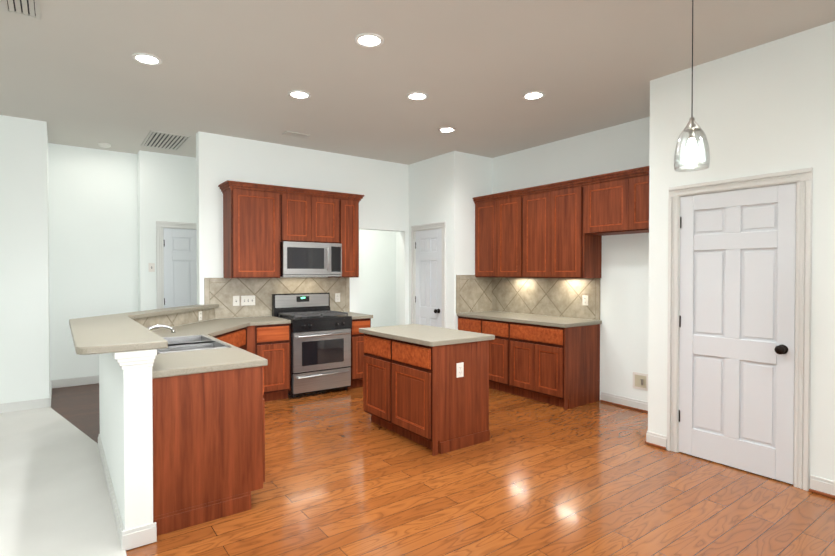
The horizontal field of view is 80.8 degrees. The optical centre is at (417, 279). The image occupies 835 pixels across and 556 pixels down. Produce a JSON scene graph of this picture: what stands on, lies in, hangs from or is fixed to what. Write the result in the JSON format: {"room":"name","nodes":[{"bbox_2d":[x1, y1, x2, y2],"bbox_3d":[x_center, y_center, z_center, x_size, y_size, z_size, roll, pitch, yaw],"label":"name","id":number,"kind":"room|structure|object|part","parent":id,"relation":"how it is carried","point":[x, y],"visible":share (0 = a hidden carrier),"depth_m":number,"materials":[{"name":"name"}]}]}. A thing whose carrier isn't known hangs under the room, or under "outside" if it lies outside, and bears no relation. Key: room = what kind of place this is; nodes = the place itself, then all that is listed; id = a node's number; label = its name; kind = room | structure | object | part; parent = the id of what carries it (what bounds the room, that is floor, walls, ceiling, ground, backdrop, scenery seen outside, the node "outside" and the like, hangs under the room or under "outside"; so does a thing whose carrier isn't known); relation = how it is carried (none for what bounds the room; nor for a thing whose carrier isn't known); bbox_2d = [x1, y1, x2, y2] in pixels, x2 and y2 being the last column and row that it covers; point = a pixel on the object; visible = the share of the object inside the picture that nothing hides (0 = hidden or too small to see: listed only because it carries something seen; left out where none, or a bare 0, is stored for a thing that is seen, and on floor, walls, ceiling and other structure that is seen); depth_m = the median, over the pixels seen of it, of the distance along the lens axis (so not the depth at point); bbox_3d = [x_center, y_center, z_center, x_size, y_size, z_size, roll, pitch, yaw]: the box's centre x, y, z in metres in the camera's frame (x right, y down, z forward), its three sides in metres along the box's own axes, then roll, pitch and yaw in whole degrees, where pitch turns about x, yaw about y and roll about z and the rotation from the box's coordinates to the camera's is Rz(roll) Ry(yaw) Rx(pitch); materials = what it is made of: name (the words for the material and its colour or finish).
{"room":"kitchen","nodes":[
{"label":"kitchen","id":0,"kind":"room"},
{"bbox_2d":[0,115,48,403],"bbox_3d":[-5.972,-0.129,3.729,5.050,3.020,0.120,-1,1,-36],"label":"wall","id":1,"kind":"structure","parent":0,"point":[24,337],"depth_m":5.06,"materials":[{"name":"paint"}]},
{"bbox_2d":[0,396,51,412],"bbox_3d":[-5.927,1.327,3.699,5.064,0.101,0.016,-1,1,-36],"label":"baseboard","id":2,"kind":"structure","parent":1,"relation":"attached to","point":[29,404],"depth_m":5.07,"materials":[{"name":"white wood"}]},
{"bbox_2d":[47,134,50,394],"bbox_3d":[-4.287,-0.153,5.599,0.120,3.020,0.900,-1,1,-36],"label":"wall","id":3,"kind":"structure","parent":0,"point":[48,144],"depth_m":6.01,"materials":[{"name":"paint"}]},
{"bbox_2d":[49,380,52,396],"bbox_3d":[-4.210,1.302,5.624,0.016,0.101,1.040,-1,1,-36],"label":"baseboard","id":4,"kind":"structure","parent":3,"relation":"attached to","point":[51,381],"depth_m":5.75,"materials":[{"name":"white wood"}]},
{"bbox_2d":[0,407,126,555],"bbox_3d":[-2.999,1.423,-0.005,5.400,0.012,9.450,-1,1,-36],"label":"floor carpet","id":5,"kind":"object","parent":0,"point":[55,500],"visible":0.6,"depth_m":3.18,"materials":[{"name":"white carpet"}]},
{"bbox_2d":[51,383,99,442],"bbox_3d":[-1.716,1.344,6.401,4.950,0.004,2.740,-1,1,-36],"label":"floor","id":6,"kind":"structure","parent":0,"point":[77,407],"depth_m":5.23,"materials":[{"name":"brown wood"}]},
{"bbox_2d":[51,143,134,379],"bbox_3d":[-4.166,-0.163,6.339,1.190,3.020,0.150,-1,1,-36],"label":"wall","id":7,"kind":"structure","parent":0,"point":[107,209],"depth_m":6.25,"materials":[{"name":"paint"}]},
{"bbox_2d":[53,375,98,387],"bbox_3d":[-4.127,1.293,6.321,0.930,0.101,0.014,-1,1,-36],"label":"baseboard","id":8,"kind":"structure","parent":7,"relation":"attached to","point":[87,380],"depth_m":6.18,"materials":[{"name":"white wood"}]},
{"bbox_2d":[69,304,218,529],"bbox_3d":[-1.985,0.842,4.040,1.432,1.070,3.123,-1,1,-36],"label":"wall","id":9,"kind":"structure","parent":0,"point":[125,346],"depth_m":2.59,"materials":[{"name":"paint"}]},
{"bbox_2d":[98,434,156,549],"bbox_3d":[-2.003,1.332,3.310,0.158,0.101,1.884,-1,1,-36],"label":"baseboard","id":10,"kind":"structure","parent":9,"relation":"attached to","point":[135,537],"depth_m":2.58,"materials":[{"name":"white wood"}]},
{"bbox_2d":[135,150,395,326],"bbox_3d":[-2.053,-0.180,7.642,4.000,3.020,0.190,-1,1,-36],"label":"wall","id":11,"kind":"structure","parent":0,"point":[165,184],"depth_m":6.63,"materials":[{"name":"paint"}]},
{"bbox_2d":[148,263,154,271],"bbox_3d":[-3.499,-0.154,6.452,0.072,0.116,0.016,-1,1,-36],"label":"light switch","id":12,"kind":"object","parent":11,"relation":"attached to","point":[151,267],"visible":1,"depth_m":6.45,"materials":[{"name":"white plastic"}]},
{"bbox_2d":[156,221,196,308],"bbox_3d":[-3.114,0.284,6.812,0.930,2.115,0.142,-1,1,-36],"label":"door frame","id":13,"kind":"structure","parent":11,"relation":"attached to","point":[160,225],"depth_m":6.51,"materials":[{"name":"white wood"}]},
{"bbox_2d":[163,228,196,307],"bbox_3d":[-3.074,0.324,6.759,0.754,2.019,0.114,-1,1,-36],"label":"hall door","id":14,"kind":"structure","parent":11,"relation":"in","point":[180,267],"depth_m":6.67,"materials":[{"name":"white wood"}]},
{"bbox_2d":[196,131,408,324],"bbox_3d":[-1.055,-0.167,6.638,3.580,3.020,0.130,-1,1,-36],"label":"wall","id":15,"kind":"structure","parent":0,"point":[381,186],"depth_m":6.19,"materials":[{"name":"paint"}]},
{"bbox_2d":[204,277,349,318],"bbox_3d":[-1.670,0.213,6.103,1.850,0.470,0.010,-1,1,-36],"label":"wall tile","id":16,"kind":"structure","parent":15,"relation":"attached to","point":[221,292],"depth_m":5.94,"materials":[{"name":"brown tile"}]},
{"bbox_2d":[233,296,238,305],"bbox_3d":[-2.126,0.255,5.754,0.072,0.116,0.016,-1,1,-36],"label":"light switch","id":17,"kind":"object","parent":16,"relation":"attached to","point":[235,300],"visible":1,"depth_m":5.75,"materials":[{"name":"white plastic"}]},
{"bbox_2d":[241,295,254,305],"bbox_3d":[-2.014,0.254,5.837,0.164,0.116,0.016,-1,1,-36],"label":"light switch","id":18,"kind":"object","parent":16,"relation":"attached to","point":[247,300],"visible":1,"depth_m":5.83,"materials":[{"name":"white plastic"}]},
{"bbox_2d":[335,293,339,301],"bbox_3d":[-1.064,0.245,6.537,0.072,0.116,0.009,-1,1,-36],"label":"electrical outlet","id":19,"kind":"object","parent":16,"relation":"attached to","point":[337,297],"visible":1,"depth_m":6.53,"materials":[{"name":"white plastic"}]},
{"bbox_2d":[218,180,363,277],"bbox_3d":[-1.490,-0.552,6.000,1.714,1.067,0.369,-1,1,-36],"label":"upper cabinet","id":20,"kind":"object","parent":15,"relation":"attached to","point":[261,222],"visible":1,"depth_m":5.70,"materials":[{"name":"brown wood"}]},
{"bbox_2d":[280,241,341,276],"bbox_3d":[-1.355,-0.238,6.050,0.756,0.412,0.451,-1,1,-36],"label":"microwave","id":21,"kind":"object","parent":20,"relation":"attached to","point":[305,259],"visible":0.98,"depth_m":5.88,"materials":[{"name":"silver metal"}]},
{"bbox_2d":[0,0,834,164],"bbox_3d":[-1.456,-1.663,1.740,10.240,0.100,10.740,-1,1,-36],"label":"ceiling","id":22,"kind":"structure","parent":0,"point":[73,73],"depth_m":3.76,"materials":[{"name":"paint"}]},
{"bbox_2d":[1,0,40,19],"bbox_3d":[-2.338,-1.622,2.891,0.180,0.012,0.300,-1,1,-36],"label":"ceiling vent","id":23,"kind":"object","parent":22,"relation":"in","point":[29,8],"visible":0.98,"depth_m":2.93,"materials":[{"name":"grey metal"}]},
{"bbox_2d":[98,143,110,147],"bbox_3d":[-3.864,-1.651,6.051,0.136,0.034,0.136,-1,1,-36],"label":"smoke detector","id":24,"kind":"object","parent":22,"relation":"attached to","point":[105,145],"visible":1,"depth_m":6.01,"materials":[{"name":"white plastic"}]},
{"bbox_2d":[132,53,161,64],"bbox_3d":[-2.008,-1.633,3.642,0.200,0.010,0.200,-1,1,-36],"label":"recessed light","id":25,"kind":"object","parent":22,"relation":"in","point":[146,58],"visible":0.98,"depth_m":3.63,"materials":[{"name":"white"}]},
{"bbox_2d":[141,130,190,150],"bbox_3d":[-3.041,-1.661,5.910,0.420,0.012,0.800,-1,1,-36],"label":"ceiling vent","id":26,"kind":"object","parent":22,"relation":"in","point":[165,140],"visible":0.98,"depth_m":5.88,"materials":[{"name":"grey metal"}]},
{"bbox_2d":[282,131,309,137],"bbox_3d":[-1.390,-1.657,5.622,0.280,0.012,0.140,-1,1,-36],"label":"ceiling vent","id":27,"kind":"object","parent":22,"relation":"in","point":[295,134],"visible":0.9,"depth_m":5.60,"materials":[{"name":"grey metal"}]},
{"bbox_2d":[288,90,310,98],"bbox_3d":[-1.053,-1.642,4.368,0.200,0.010,0.200,-1,1,-36],"label":"recessed light","id":28,"kind":"object","parent":22,"relation":"in","point":[298,94],"visible":0.98,"depth_m":4.36,"materials":[{"name":"white"}]},
{"bbox_2d":[355,33,383,47],"bbox_3d":[-0.329,-1.629,3.349,0.200,0.010,0.200,-1,1,-36],"label":"recessed light","id":29,"kind":"object","parent":22,"relation":"in","point":[369,40],"visible":0.98,"depth_m":3.34,"materials":[{"name":"white glass"}]},
{"bbox_2d":[406,92,427,100],"bbox_3d":[-0.003,-1.643,4.407,0.200,0.010,0.200,-1,1,-36],"label":"recessed light","id":30,"kind":"object","parent":22,"relation":"in","point":[417,96],"visible":0.98,"depth_m":4.40,"materials":[{"name":"white"}]},
{"bbox_2d":[438,127,455,132],"bbox_3d":[0.328,-1.656,5.444,0.200,0.010,0.200,-1,1,-36],"label":"recessed light","id":31,"kind":"object","parent":22,"relation":"in","point":[447,129],"visible":1,"depth_m":5.43,"materials":[{"name":"white"}]},
{"bbox_2d":[522,91,544,99],"bbox_3d":[1.039,-1.642,4.391,0.200,0.010,0.200,-1,1,-36],"label":"recessed light","id":32,"kind":"object","parent":22,"relation":"in","point":[533,95],"visible":1,"depth_m":4.39,"materials":[{"name":"white glass"}]},
{"bbox_2d":[674,0,709,171],"bbox_3d":[1.477,-1.110,2.635,0.170,1.030,0.170,-1,1,-36],"label":"pendant light","id":33,"kind":"object","parent":22,"relation":"hanging from","point":[691,153],"visible":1,"depth_m":2.62,"materials":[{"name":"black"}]},
{"bbox_3d":[1.477,-0.700,2.640,0.170,0.210,0.170,-1,1,-36],"label":"lamp shade","id":34,"kind":"part","parent":33,"relation":"part of","materials":[{"name":"clear glass"}]},
{"bbox_3d":[1.477,-0.691,2.640,0.064,0.137,0.064,-1,1,-36],"label":"bulb","id":35,"kind":"part","parent":33,"relation":"part of","materials":[{"name":"white glass"}]},
{"bbox_2d":[409,151,491,329],"bbox_3d":[0.453,-0.172,7.025,0.690,3.020,1.030,-1,1,-36],"label":"wall","id":36,"kind":"structure","parent":0,"point":[448,187],"depth_m":6.56,"materials":[{"name":"paint"}]},
{"bbox_2d":[415,229,441,326],"bbox_3d":[0.138,0.323,6.849,0.114,2.019,0.604,-1,1,-36],"label":"pantry door","id":37,"kind":"structure","parent":36,"relation":"in","point":[428,296],"depth_m":6.84,"materials":[{"name":"white wood"}]},
{"bbox_2d":[411,221,445,327],"bbox_3d":[0.191,0.283,6.888,0.142,2.115,0.780,-1,1,-36],"label":"door frame","id":38,"kind":"structure","parent":36,"relation":"attached to","point":[429,226],"depth_m":6.88,"materials":[{"name":"white wood"}]},
{"bbox_2d":[126,386,834,555],"bbox_3d":[-1.456,1.456,1.780,10.240,0.100,10.740,-1,1,-36],"label":"floor","id":39,"kind":"structure","parent":0,"point":[345,475],"depth_m":3.12,"materials":[{"name":"brown wood"}]},
{"bbox_2d":[152,364,270,535],"bbox_3d":[-1.356,0.960,3.069,0.625,0.860,0.582,-1,1,-36],"label":"base cabinet","id":40,"kind":"object","parent":39,"relation":"on","point":[217,384],"depth_m":2.82,"materials":[{"name":"brown wood"}]},
{"bbox_3d":[-1.191,0.963,2.828,0.605,0.860,0.014,-1,1,-36],"label":"panel","id":41,"kind":"part","parent":40,"relation":"part of","materials":[{"name":"brown wood"}]},
{"bbox_2d":[152,336,266,379],"bbox_3d":[-1.603,0.505,3.403,0.632,0.039,1.460,-1,1,-36],"label":"countertop","id":42,"kind":"structure","parent":40,"relation":"on","point":[225,357],"depth_m":2.96,"materials":[{"name":"beige stone"}]},
{"bbox_2d":[157,335,231,353],"bbox_3d":[-1.788,0.571,3.658,0.550,0.190,0.840,-1,1,-36],"label":"sink","id":43,"kind":"object","parent":42,"relation":"in","point":[176,344],"depth_m":3.72,"materials":[{"name":"silver metal"}]},
{"bbox_2d":[199,332,278,400],"bbox_3d":[-2.004,0.935,4.950,0.635,0.860,1.482,-1,1,-36],"label":"base cabinet","id":44,"kind":"object","parent":39,"relation":"on","point":[267,345],"depth_m":5.35,"materials":[{"name":"brown wood"}]},
{"bbox_2d":[147,316,290,343],"bbox_3d":[-2.043,0.485,4.911,1.708,0.039,1.492,-1,1,-36],"label":"countertop","id":45,"kind":"structure","parent":44,"relation":"on","point":[245,326],"depth_m":4.94,"materials":[{"name":"beige stone"}]},
{"bbox_2d":[147,324,174,332],"bbox_3d":[-1.943,0.403,3.641,0.235,0.146,0.211,-1,1,-36],"label":"faucet","id":46,"kind":"object","parent":45,"relation":"on","point":[172,329],"depth_m":3.59,"materials":[{"name":"silver metal"}]},
{"bbox_2d":[279,332,289,398],"bbox_3d":[-1.769,0.926,5.650,0.398,0.860,0.630,-1,1,-36],"label":"base cabinet","id":47,"kind":"object","parent":39,"relation":"on","point":[284,341],"depth_m":5.48,"materials":[{"name":"brown wood"}]},
{"bbox_2d":[272,293,351,398],"bbox_3d":[-1.274,0.767,5.951,0.752,1.170,0.707,-1,1,-36],"label":"range","id":48,"kind":"object","parent":39,"relation":"on","point":[320,345],"visible":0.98,"depth_m":5.75,"materials":[{"name":"silver metal"}]},
{"bbox_2d":[346,312,372,388],"bbox_3d":[-0.867,0.898,6.310,0.312,0.900,0.637,-1,1,-36],"label":"base cabinet","id":49,"kind":"object","parent":39,"relation":"on","point":[359,320],"visible":0.48,"depth_m":6.03,"materials":[{"name":"brown wood"}]},
{"bbox_2d":[359,324,494,455],"bbox_3d":[0.049,0.922,4.429,0.690,0.900,1.140,-1,1,-36],"label":"kitchen island","id":50,"kind":"object","parent":39,"relation":"on","point":[427,386],"visible":1,"depth_m":4.07,"materials":[{"name":"brown wood"}]},
{"bbox_2d":[457,315,476,331],"bbox_3d":[0.933,0.916,6.415,0.646,0.860,0.536,-1,1,-36],"label":"base cabinet","id":51,"kind":"object","parent":39,"relation":"on","point":[465,322],"depth_m":6.27,"materials":[{"name":"brown wood"}]},
{"bbox_2d":[477,319,500,390],"bbox_3d":[1.183,0.921,6.075,0.646,0.860,0.612,-1,1,-36],"label":"base cabinet","id":52,"kind":"object","parent":39,"relation":"on","point":[486,326],"depth_m":5.91,"materials":[{"name":"brown wood"}]},
{"bbox_2d":[501,319,600,409],"bbox_3d":[1.525,0.927,5.609,0.646,0.860,0.848,-1,1,-36],"label":"base cabinet","id":53,"kind":"object","parent":39,"relation":"on","point":[553,360],"depth_m":5.34,"materials":[{"name":"brown wood"}]},
{"bbox_2d":[457,311,600,326],"bbox_3d":[1.279,0.472,5.935,0.652,0.039,1.712,-1,1,-36],"label":"countertop","id":54,"kind":"structure","parent":53,"relation":"on","point":[553,321],"depth_m":5.63,"materials":[{"name":"beige stone"}]},
{"bbox_2d":[396,117,649,401],"bbox_3d":[1.182,-0.168,6.717,0.120,3.020,5.370,-1,1,-36],"label":"wall","id":55,"kind":"structure","parent":0,"point":[624,297],"depth_m":5.33,"materials":[{"name":"paint"}]},
{"bbox_2d":[473,190,516,277],"bbox_3d":[1.171,-0.546,6.336,0.336,1.046,0.914,-1,1,-36],"label":"upper cabinet","id":56,"kind":"object","parent":55,"relation":"attached to","point":[495,214],"depth_m":6.27,"materials":[{"name":"brown wood"}]},
{"bbox_2d":[456,275,599,319],"bbox_3d":[1.270,0.201,5.942,0.660,0.498,1.690,-1,1,-36],"label":"wall tile","id":57,"kind":"structure","parent":55,"relation":"attached to","point":[559,297],"depth_m":6.25,"materials":[{"name":"brown tile"}]},
{"bbox_2d":[582,295,587,305],"bbox_3d":[1.915,0.242,5.598,0.009,0.116,0.072,-1,1,-36],"label":"outlet","id":58,"kind":"object","parent":57,"relation":"attached to","point":[584,299],"visible":1,"depth_m":5.59,"materials":[{"name":"white plastic"}]},
{"bbox_2d":[517,178,601,277],"bbox_3d":[1.630,-0.538,5.711,0.336,1.046,0.934,-1,1,-36],"label":"upper cabinet","id":59,"kind":"object","parent":55,"relation":"attached to","point":[557,230],"depth_m":5.53,"materials":[{"name":"brown wood"}]},
{"bbox_2d":[585,166,648,237],"bbox_3d":[2.208,-0.763,4.920,0.336,0.576,1.020,-1,1,-36],"label":"upper cabinet","id":60,"kind":"object","parent":55,"relation":"attached to","point":[615,204],"depth_m":4.92,"materials":[{"name":"brown wood"}]},
{"bbox_2d":[600,392,647,411],"bbox_3d":[2.338,1.310,5.035,0.028,0.101,1.020,-1,1,-36],"label":"baseboard","id":61,"kind":"structure","parent":55,"relation":"attached to","point":[622,401],"depth_m":5.21,"materials":[{"name":"white wood"}]},
{"bbox_2d":[633,372,647,390],"bbox_3d":[2.302,1.059,5.073,0.038,0.170,0.170,-1,1,-36],"label":"outlet box","id":62,"kind":"object","parent":55,"relation":"attached to","point":[640,381],"visible":0.9,"depth_m":5.08,"materials":[{"name":"white plastic"}]},
{"bbox_2d":[648,21,834,488],"bbox_3d":[3.518,-0.107,2.074,0.190,3.020,5.120,-1,1,-36],"label":"wall","id":63,"kind":"structure","parent":0,"point":[767,108],"depth_m":3.42,"materials":[{"name":"paint"}]},
{"bbox_2d":[645,431,666,444],"bbox_3d":[2.028,1.321,4.191,0.328,0.101,0.030,-1,1,-36],"label":"baseboard","id":64,"kind":"structure","parent":63,"relation":"attached to","point":[651,437],"depth_m":4.05,"materials":[{"name":"white wood"}]},
{"bbox_2d":[679,183,795,483],"bbox_3d":[2.285,0.366,3.569,0.114,2.019,0.754,-1,1,-36],"label":"door","id":65,"kind":"structure","parent":63,"relation":"in","point":[737,327],"depth_m":3.54,"materials":[{"name":"white wood"}]},
{"bbox_3d":[2.075,0.319,3.874,0.010,1.620,0.010,-1,1,-36],"label":"right door hinge","id":66,"kind":"part","parent":65,"relation":"part of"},
{"bbox_3d":[2.451,0.476,3.308,0.072,0.066,0.066,-1,1,-36],"label":"knob","id":67,"kind":"part","parent":65,"relation":"part of","materials":[{"name":"black metal"}]},
{"bbox_2d":[667,167,812,490],"bbox_3d":[2.338,0.325,3.608,0.142,2.115,0.930,-1,1,-36],"label":"door frame","id":68,"kind":"structure","parent":63,"relation":"attached to","point":[803,178],"depth_m":3.26,"materials":[{"name":"white wood"}]},
{"bbox_2d":[809,475,834,498],"bbox_3d":[3.755,1.354,1.586,0.028,0.101,4.022,-1,1,-36],"label":"baseboard","id":69,"kind":"structure","parent":63,"relation":"attached to","point":[822,486],"depth_m":3.15,"materials":[{"name":"white wood"}]}
]}

